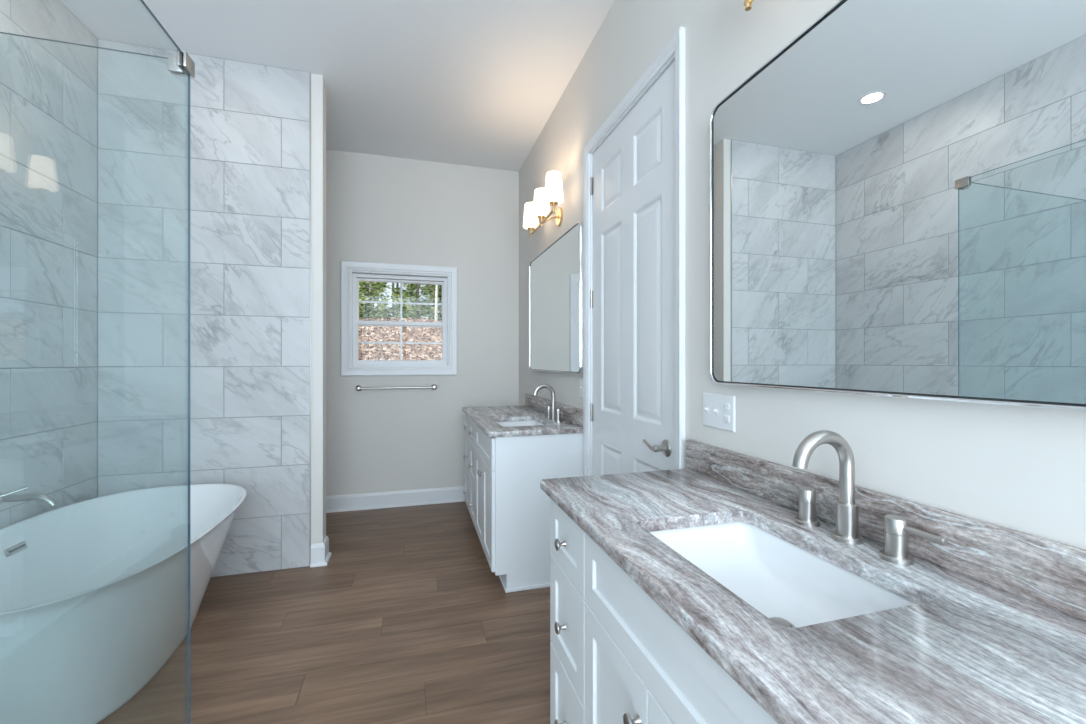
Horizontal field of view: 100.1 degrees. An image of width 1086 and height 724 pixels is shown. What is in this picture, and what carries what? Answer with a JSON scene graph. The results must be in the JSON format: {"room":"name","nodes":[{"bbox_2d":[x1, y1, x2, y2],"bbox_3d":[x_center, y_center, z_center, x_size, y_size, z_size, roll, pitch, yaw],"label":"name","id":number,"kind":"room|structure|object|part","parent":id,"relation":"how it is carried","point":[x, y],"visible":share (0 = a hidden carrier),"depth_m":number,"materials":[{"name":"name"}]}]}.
{"room":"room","nodes":[
{"label":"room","id":0,"kind":"room"},
{"bbox_2d":[0,0,96,528],"bbox_3d":[-1.841,-0.266,0.227,0.010,3.103,4.852,0,0,-16],"label":"tiled wall","id":1,"kind":"structure","parent":0,"point":[48,89],"depth_m":2.21,"materials":[{"name":"white stone"}]},
{"bbox_2d":[0,486,56,506],"bbox_3d":[-2.213,0.581,1.920,0.206,0.105,0.153,0,0,-16],"label":"tub filler","id":2,"kind":"object","parent":1,"relation":"attached to","point":[7,497],"visible":1,"depth_m":1.95,"materials":[{"name":"silver metal"}]},
{"bbox_3d":[-2.238,0.565,1.878,0.145,0.073,0.072,0,0,-22],"label":"handle","id":3,"kind":"part","parent":2,"relation":"part of","materials":[{"name":"silver metal"}]},
{"bbox_2d":[97,39,325,576],"bbox_3d":[-1.973,-0.266,2.781,1.165,3.103,0.130,0,0,-16],"label":"wall","id":4,"kind":"structure","parent":0,"point":[250,122],"depth_m":2.72,"materials":[{"name":"white stone"}]},
{"bbox_2d":[310,72,310,563],"bbox_3d":[-1.463,-0.266,2.864,0.004,3.103,0.011,0,0,-16],"label":"trim","id":5,"kind":"structure","parent":4,"relation":"attached to","point":[310,72],"depth_m":2.86,"materials":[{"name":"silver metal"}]},
{"bbox_2d":[310,536,331,567],"bbox_3d":[-1.960,1.218,2.790,1.194,0.135,0.178,0,0,-16],"label":"baseboard","id":6,"kind":"structure","parent":4,"relation":"attached to","point":[320,554],"depth_m":2.87,"materials":[{"name":"white paint"}]},
{"bbox_2d":[97,501,550,723],"bbox_3d":[-0.700,1.346,1.127,2.981,0.120,6.253,0,0,-16],"label":"floor","id":7,"kind":"structure","parent":0,"point":[407,619],"depth_m":2.09,"materials":[{"name":"brown wood"}]},
{"bbox_2d":[0,32,167,58],"bbox_3d":[-1.542,0.210,1.161,1.076,2.148,0.007,0,0,-16],"label":"screen","id":8,"kind":"object","parent":7,"relation":"on","point":[0,32],"visible":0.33,"depth_m":1.24,"materials":[{"name":"clear glass"}]},
{"bbox_2d":[0,484,245,723],"bbox_3d":[-1.839,0.994,1.912,0.857,0.577,1.436,0,0,-16],"label":"bathtub","id":9,"kind":"object","parent":7,"relation":"on","point":[94,592],"visible":0.98,"depth_m":1.81,"materials":[{"name":"white ceramic"}]},
{"bbox_2d":[140,0,189,723],"bbox_3d":[-0.772,0.210,0.400,0.009,2.148,1.895,0,0,-15],"label":"screen","id":10,"kind":"object","parent":7,"relation":"on","point":[142,1],"visible":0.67,"depth_m":1.31,"materials":[{"name":"clear glass"}]},
{"bbox_2d":[168,49,194,77],"bbox_3d":[-1.034,-0.848,1.292,0.056,0.044,0.056,0,0,-16],"label":"glass clip","id":11,"kind":"object","parent":10,"relation":"attached to","point":[181,65],"visible":1,"depth_m":1.29,"materials":[{"name":"silver metal"}]},
{"bbox_3d":[-1.039,-0.848,1.282,0.042,0.044,0.038,0,0,-16],"label":"plate","id":12,"kind":"part","parent":11,"relation":"part of","materials":[{"name":"silver metal"}]},
{"bbox_2d":[463,414,582,592],"bbox_3d":[-0.220,0.852,3.251,0.584,0.869,1.398,0,0,-16],"label":"vanity cabinet","id":13,"kind":"object","parent":7,"relation":"on","point":[509,510],"visible":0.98,"depth_m":2.58,"materials":[{"name":"white paint"}]},
{"bbox_3d":[-0.602,1.034,3.670,0.019,0.277,0.345,0,0,-16],"label":"drawer","id":14,"kind":"part","parent":13,"relation":"part of","materials":[{"name":"white paint"}]},
{"bbox_3d":[-0.602,0.754,3.670,0.019,0.277,0.345,0,0,-16],"label":"drawer","id":15,"kind":"part","parent":13,"relation":"part of","materials":[{"name":"white paint"}]},
{"bbox_3d":[-0.602,0.520,3.670,0.019,0.185,0.345,0,0,-16],"label":"drawer","id":16,"kind":"part","parent":13,"relation":"part of","materials":[{"name":"white paint"}]},
{"bbox_3d":[-0.508,1.034,3.342,0.019,0.277,0.332,0,0,-16],"label":"drawer","id":17,"kind":"part","parent":13,"relation":"part of","materials":[{"name":"white paint"}]},
{"bbox_3d":[-0.508,0.754,3.342,0.019,0.277,0.332,0,0,-16],"label":"drawer","id":18,"kind":"part","parent":13,"relation":"part of","materials":[{"name":"white paint"}]},
{"bbox_3d":[-0.508,0.520,3.342,0.019,0.185,0.332,0,0,-16],"label":"drawer","id":19,"kind":"part","parent":13,"relation":"part of","materials":[{"name":"white paint"}]},
{"bbox_3d":[-0.415,0.894,3.019,0.019,0.557,0.333,0,0,-16],"label":"door","id":20,"kind":"part","parent":13,"relation":"part of","materials":[{"name":"white paint"}]},
{"bbox_3d":[-0.322,0.894,2.696,0.019,0.557,0.333,0,0,-16],"label":"door","id":21,"kind":"part","parent":13,"relation":"part of","materials":[{"name":"white paint"}]},
{"bbox_2d":[462,394,583,436],"bbox_3d":[-0.217,0.350,3.258,0.577,0.132,1.427,0,0,-16],"label":"countertop","id":22,"kind":"structure","parent":13,"relation":"on","point":[486,418],"depth_m":2.98,"materials":[{"name":"stone"}]},
{"bbox_2d":[497,420,542,426],"bbox_3d":[-0.148,0.470,2.963,0.375,0.106,0.522,0,0,-16],"label":"sink","id":23,"kind":"object","parent":22,"relation":"in","point":[529,422],"visible":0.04,"depth_m":3.19,"materials":[{"name":"white ceramic"}]},
{"bbox_2d":[533,384,562,421],"bbox_3d":[0.014,0.266,3.011,0.170,0.240,0.379,0,0,-16],"label":"faucet","id":24,"kind":"object","parent":22,"relation":"on","point":[552,413],"visible":1,"depth_m":3.01,"materials":[{"name":"silver metal"}]},
{"bbox_3d":[0.031,0.345,3.155,0.053,0.082,0.112,0,0,-16],"label":"handle","id":25,"kind":"part","parent":24,"relation":"part of","materials":[{"name":"silver metal"}]},
{"bbox_3d":[0.105,0.345,2.898,0.053,0.082,0.112,0,0,-16],"label":"handle","id":26,"kind":"part","parent":24,"relation":"part of","materials":[{"name":"silver metal"}]},
{"bbox_2d":[550,498,777,723],"bbox_3d":[0.449,0.852,0.919,0.584,0.869,1.310,0,0,-16],"label":"vanity cabinet","id":27,"kind":"object","parent":7,"relation":"on","point":[617,657],"visible":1,"depth_m":1.00,"materials":[{"name":"white paint"}]},
{"bbox_3d":[0.050,0.766,1.310,0.030,0.033,0.033,0,0,-16],"label":"knob","id":28,"kind":"part","parent":27,"relation":"part of","materials":[{"name":"silver metal"}]},
{"bbox_3d":[0.050,0.526,1.310,0.030,0.033,0.033,0,0,-16],"label":"knob","id":29,"kind":"part","parent":27,"relation":"part of","materials":[{"name":"silver metal"}]},
{"bbox_3d":[0.073,1.034,1.317,0.019,0.277,0.300,0,0,-16],"label":"drawer","id":30,"kind":"part","parent":27,"relation":"part of","materials":[{"name":"white paint"}]},
{"bbox_3d":[0.073,0.520,1.317,0.019,0.185,0.300,0,0,-16],"label":"drawer","id":31,"kind":"part","parent":27,"relation":"part of","materials":[{"name":"white paint"}]},
{"bbox_3d":[0.073,0.754,1.317,0.019,0.277,0.300,0,0,-16],"label":"drawer","id":32,"kind":"part","parent":27,"relation":"part of","materials":[{"name":"white paint"}]},
{"bbox_3d":[0.160,0.894,1.014,0.019,0.557,0.324,0,0,-16],"label":"door","id":33,"kind":"part","parent":27,"relation":"part of","materials":[{"name":"white paint"}]},
{"bbox_3d":[0.173,0.698,0.881,0.030,0.033,0.033,0,0,-16],"label":"knob","id":34,"kind":"part","parent":27,"relation":"part of","materials":[{"name":"silver metal"}]},
{"bbox_3d":[0.250,0.894,0.700,0.019,0.557,0.324,0,0,-16],"label":"door","id":35,"kind":"part","parent":27,"relation":"part of","materials":[{"name":"white paint"}]},
{"bbox_2d":[540,439,1085,723],"bbox_3d":[0.451,0.350,0.929,0.577,0.132,1.367,0,0,-16],"label":"countertop","id":36,"kind":"structure","parent":27,"relation":"on","point":[994,632],"depth_m":0.71,"materials":[{"name":"stone"}]},
{"bbox_2d":[650,522,915,627],"bbox_3d":[0.437,0.470,0.922,0.375,0.106,0.522,0,0,-16],"label":"sink","id":37,"kind":"object","parent":36,"relation":"in","point":[790,585],"visible":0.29,"depth_m":1.02,"materials":[{"name":"white ceramic"}]},
{"bbox_2d":[778,430,947,565],"bbox_3d":[0.606,0.266,0.972,0.170,0.240,0.379,0,0,-16],"label":"faucet","id":38,"kind":"object","parent":36,"relation":"on","point":[896,528],"visible":1,"depth_m":0.97,"materials":[{"name":"silver metal"}]},
{"bbox_3d":[0.623,0.345,1.115,0.053,0.082,0.112,0,0,-16],"label":"handle","id":39,"kind":"part","parent":38,"relation":"part of","materials":[{"name":"silver metal"}]},
{"bbox_3d":[0.606,0.266,0.972,0.170,0.240,0.058,0,0,-16],"label":"spout","id":40,"kind":"part","parent":38,"relation":"part of","materials":[{"name":"silver metal"}]},
{"bbox_3d":[0.696,0.345,0.859,0.053,0.082,0.112,0,0,-16],"label":"handle","id":41,"kind":"part","parent":38,"relation":"part of","materials":[{"name":"silver metal"}]},
{"bbox_2d":[60,0,614,171],"bbox_3d":[-0.700,-1.892,1.127,2.981,0.150,6.253,0,0,-16],"label":"ceiling","id":42,"kind":"structure","parent":0,"point":[476,83],"depth_m":2.68,"materials":[{"name":"white paint"}]},
{"bbox_2d":[326,149,518,495],"bbox_3d":[-1.613,-0.266,4.040,2.831,3.103,0.150,0,0,-16],"label":"wall","id":43,"kind":"structure","parent":0,"point":[380,209],"depth_m":4.11,"materials":[{"name":"white paint"}]},
{"bbox_2d":[326,486,464,512],"bbox_3d":[-1.521,1.218,3.973,2.691,0.135,0.029,0,0,-16],"label":"baseboard","id":44,"kind":"structure","parent":43,"relation":"attached to","point":[364,501],"depth_m":4.03,"materials":[{"name":"white paint"}]},
{"bbox_2d":[356,384,436,390],"bbox_3d":[-1.286,0.230,4.015,0.690,0.054,0.078,0,0,-16],"label":"towel bar","id":45,"kind":"object","parent":43,"relation":"attached to","point":[433,386],"visible":1,"depth_m":3.99,"materials":[{"name":"silver metal"}]},
{"bbox_2d":[341,261,456,375],"bbox_3d":[-1.284,-0.371,4.123,0.989,0.991,0.172,0,0,-16],"label":"window","id":46,"kind":"structure","parent":43,"relation":"in","point":[351,365],"depth_m":4.07,"materials":[{"name":"white paint"}]},
{"bbox_3d":[-1.286,-0.176,4.130,0.767,0.371,0.030,0,0,-16],"label":"sash","id":47,"kind":"part","parent":46,"relation":"part of","materials":[{"name":"white plastic"}]},
{"bbox_3d":[-1.295,-0.531,4.160,0.767,0.422,0.030,0,0,-16],"label":"sash","id":48,"kind":"part","parent":46,"relation":"part of","materials":[{"name":"white plastic"}]},
{"bbox_2d":[519,0,1085,549],"bbox_3d":[0.656,-0.266,1.516,0.140,3.103,6.253,0,0,-16],"label":"wall","id":49,"kind":"structure","parent":0,"point":[1022,469],"depth_m":1.34,"materials":[{"name":"white paint"}]},
{"bbox_2d":[523,171,562,236],"bbox_3d":[0.025,-1.046,3.112,0.194,0.248,0.686,0,0,-16],"label":"wall sconce","id":50,"kind":"object","parent":49,"relation":"attached to","point":[552,194],"visible":1,"depth_m":3.05,"materials":[{"name":"white glass"}]},
{"bbox_3d":[-0.089,-1.079,3.374,0.120,0.180,0.120,0,0,-16],"label":"lamp shade","id":51,"kind":"part","parent":50,"relation":"part of","materials":[{"name":"white glass"}]},
{"bbox_3d":[-0.011,-1.079,3.102,0.120,0.180,0.120,0,0,-16],"label":"lamp shade","id":52,"kind":"part","parent":50,"relation":"part of","materials":[{"name":"white glass"}]},
{"bbox_3d":[0.043,-0.970,3.118,0.125,0.068,0.584,0,0,-16],"label":"arm","id":53,"kind":"part","parent":50,"relation":"part of","materials":[{"name":"gold metal"}]},
{"bbox_3d":[0.067,-1.079,2.830,0.120,0.180,0.120,0,0,-16],"label":"lamp shade","id":54,"kind":"part","parent":50,"relation":"part of","materials":[{"name":"white glass"}]},
{"bbox_3d":[0.107,-0.999,3.136,0.021,0.120,0.120,0,0,-16],"label":"plate","id":55,"kind":"part","parent":50,"relation":"part of","materials":[{"name":"gold metal"}]},
{"bbox_2d":[525,394,582,426],"bbox_3d":[0.047,0.335,3.345,0.021,0.102,1.405,0,0,-16],"label":"backsplash","id":56,"kind":"structure","parent":49,"relation":"attached to","point":[571,414],"depth_m":3.03,"materials":[{"name":"grey stone"}]},
{"bbox_2d":[529,221,582,373],"bbox_3d":[0.068,-0.379,3.239,0.039,0.903,1.200,0,0,-16],"label":"wall mirror","id":57,"kind":"object","parent":49,"relation":"attached to","point":[556,274],"visible":0.89,"depth_m":3.09,"materials":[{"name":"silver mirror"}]},
{"bbox_2d":[580,379,582,397],"bbox_3d":[0.227,0.161,2.724,0.018,0.115,0.072,0,0,-16],"label":"switch plate","id":58,"kind":"object","parent":49,"relation":"attached to","point":[581,380],"visible":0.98,"depth_m":2.72,"materials":[{"name":"white plastic"}]},
{"bbox_2d":[590,61,674,474],"bbox_3d":[0.390,0.048,2.180,0.098,2.461,0.892,0,0,-16],"label":"door","id":59,"kind":"structure","parent":49,"relation":"in","point":[632,184],"depth_m":2.10,"materials":[{"name":"white paint"}]},
{"bbox_3d":[0.460,0.350,1.871,0.063,0.070,0.150,0,0,-16],"label":"handle","id":60,"kind":"part","parent":59,"relation":"part of","materials":[{"name":"silver metal"}]},
{"bbox_2d":[583,26,684,475],"bbox_3d":[0.449,0.019,2.197,0.160,2.534,1.002,0,0,-16],"label":"trim","id":61,"kind":"structure","parent":49,"relation":"attached to","point":[674,50],"depth_m":1.83,"materials":[{"name":"white paint"}]},
{"bbox_2d":[703,393,734,431],"bbox_3d":[0.575,0.166,1.510,0.018,0.115,0.162,0,0,-16],"label":"switch plate","id":62,"kind":"object","parent":49,"relation":"attached to","point":[718,409],"visible":1,"depth_m":1.50,"materials":[{"name":"white plastic"}]},
{"bbox_2d":[723,403,729,423],"bbox_3d":[0.590,0.166,1.466,0.003,0.066,0.033,0,0,-16],"label":"outlet","id":63,"kind":"object","parent":62,"relation":"attached to","point":[726,406],"depth_m":1.46,"materials":[{"name":"white plastic"}]},
{"bbox_2d":[744,0,753,10],"bbox_3d":[0.651,-1.046,0.929,0.194,0.248,0.686,0,0,-16],"label":"wall sconce","id":64,"kind":"object","parent":49,"relation":"attached to","point":[747,3],"visible":1,"depth_m":1.19,"materials":[{"name":"gold metal"}]},
{"bbox_2d":[686,439,1085,621],"bbox_3d":[0.718,0.335,1.006,0.021,0.102,1.367,0,0,-16],"label":"backsplash","id":65,"kind":"structure","parent":49,"relation":"attached to","point":[1051,574],"depth_m":0.85,"materials":[{"name":"grey stone"}]},
{"bbox_2d":[710,0,1085,411],"bbox_3d":[0.731,-0.379,0.928,0.039,0.903,1.198,0,0,-16],"label":"wall mirror","id":66,"kind":"object","parent":49,"relation":"attached to","point":[898,191],"visible":1,"depth_m":0.90,"materials":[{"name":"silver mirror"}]},
{"label":"outside","id":67,"kind":"structure","parent":0,"visible":0},
{"bbox_2d":[359,319,441,359],"bbox_3d":[-4.991,-0.201,17.398,32.000,3.829,27.000,0,0,-16],"label":"ground","id":68,"kind":"structure","parent":67,"point":[361,330],"depth_m":14.08,"materials":[{"name":"brown plant"}]},
{"bbox_2d":[359,281,382,318],"bbox_3d":[-7.611,-5.589,19.468,2.432,8.879,2.399,0,0,-16],"label":"tree","id":69,"kind":"object","parent":68,"relation":"on","point":[365,285],"visible":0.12,"depth_m":19.38,"materials":[{"name":"green plant"}]},
{"bbox_2d":[359,282,391,317],"bbox_3d":[-8.936,-5.859,23.639,2.551,9.074,2.423,0,0,43],"label":"tree","id":70,"kind":"object","parent":68,"relation":"on","point":[380,284],"visible":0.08,"depth_m":23.49,"materials":[{"name":"green plant"}]},
{"bbox_2d":[377,282,389,315],"bbox_3d":[-10.301,-6.174,28.342,2.457,9.453,2.687,0,0,25],"label":"tree","id":71,"kind":"object","parent":68,"relation":"on","point":[385,283],"visible":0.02,"depth_m":28.37,"materials":[{"name":"green plant"}]},
{"bbox_2d":[376,283,411,318],"bbox_3d":[-7.160,-6.374,21.901,2.810,9.884,2.568,0,0,-16],"label":"tree","id":72,"kind":"object","parent":68,"relation":"on","point":[389,310],"visible":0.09,"depth_m":21.39,"materials":[{"name":"green plant"}]},
{"bbox_2d":[390,283,408,317],"bbox_3d":[-8.481,-6.599,26.186,2.695,10.370,2.948,0,0,-15],"label":"tree","id":73,"kind":"object","parent":68,"relation":"on","point":[397,284],"visible":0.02,"depth_m":26.17,"materials":[{"name":"green plant"}]},
{"bbox_2d":[359,317,441,359],"bbox_3d":[-4.777,-0.769,14.861,7.516,2.249,9.726,0,0,-16],"label":"fallen leaves","id":74,"kind":"object","parent":68,"relation":"on","point":[432,331],"visible":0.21,"depth_m":14.63,"materials":[{"name":"brown plant"}]},
{"bbox_2d":[403,284,428,317],"bbox_3d":[-7.907,-5.646,28.818,2.469,9.012,2.435,0,0,-7],"label":"tree","id":75,"kind":"object","parent":68,"relation":"on","point":[404,284],"visible":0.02,"depth_m":28.73,"materials":[{"name":"green plant"}]},
{"bbox_2d":[394,283,439,319],"bbox_3d":[-5.646,-5.971,20.151,2.490,9.322,2.621,0,0,-16],"label":"tree","id":76,"kind":"object","parent":68,"relation":"on","point":[410,293],"visible":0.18,"depth_m":20.06,"materials":[{"name":"green plant"}]},
{"bbox_2d":[409,284,435,318],"bbox_3d":[-6.681,-6.266,24.532,2.744,9.653,2.509,0,0,-23],"label":"tree","id":77,"kind":"object","parent":68,"relation":"on","point":[428,284],"visible":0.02,"depth_m":24.14,"materials":[{"name":"green plant"}]},
{"bbox_2d":[422,284,441,320],"bbox_3d":[-5.049,-5.478,22.712,2.362,8.621,2.329,0,0,1],"label":"tree","id":78,"kind":"object","parent":68,"relation":"on","point":[439,286],"visible":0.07,"depth_m":22.39,"materials":[{"name":"green plant"}]},
{"bbox_2d":[426,287,441,320],"bbox_3d":[-6.145,-5.635,27.047,2.461,8.985,2.428,0,0,-38],"label":"tree","id":79,"kind":"object","parent":68,"relation":"on","point":[441,287],"visible":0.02,"depth_m":26.79,"materials":[{"name":"green plant"}]},
{"bbox_2d":[435,285,437,320],"bbox_3d":[-4.534,-4.862,19.368,1.941,6.719,1.943,0,0,-16],"label":"bare tree","id":80,"kind":"object","parent":68,"relation":"on","point":[436,293],"visible":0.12,"depth_m":19.35,"materials":[{"name":"beige plant"}]}
]}

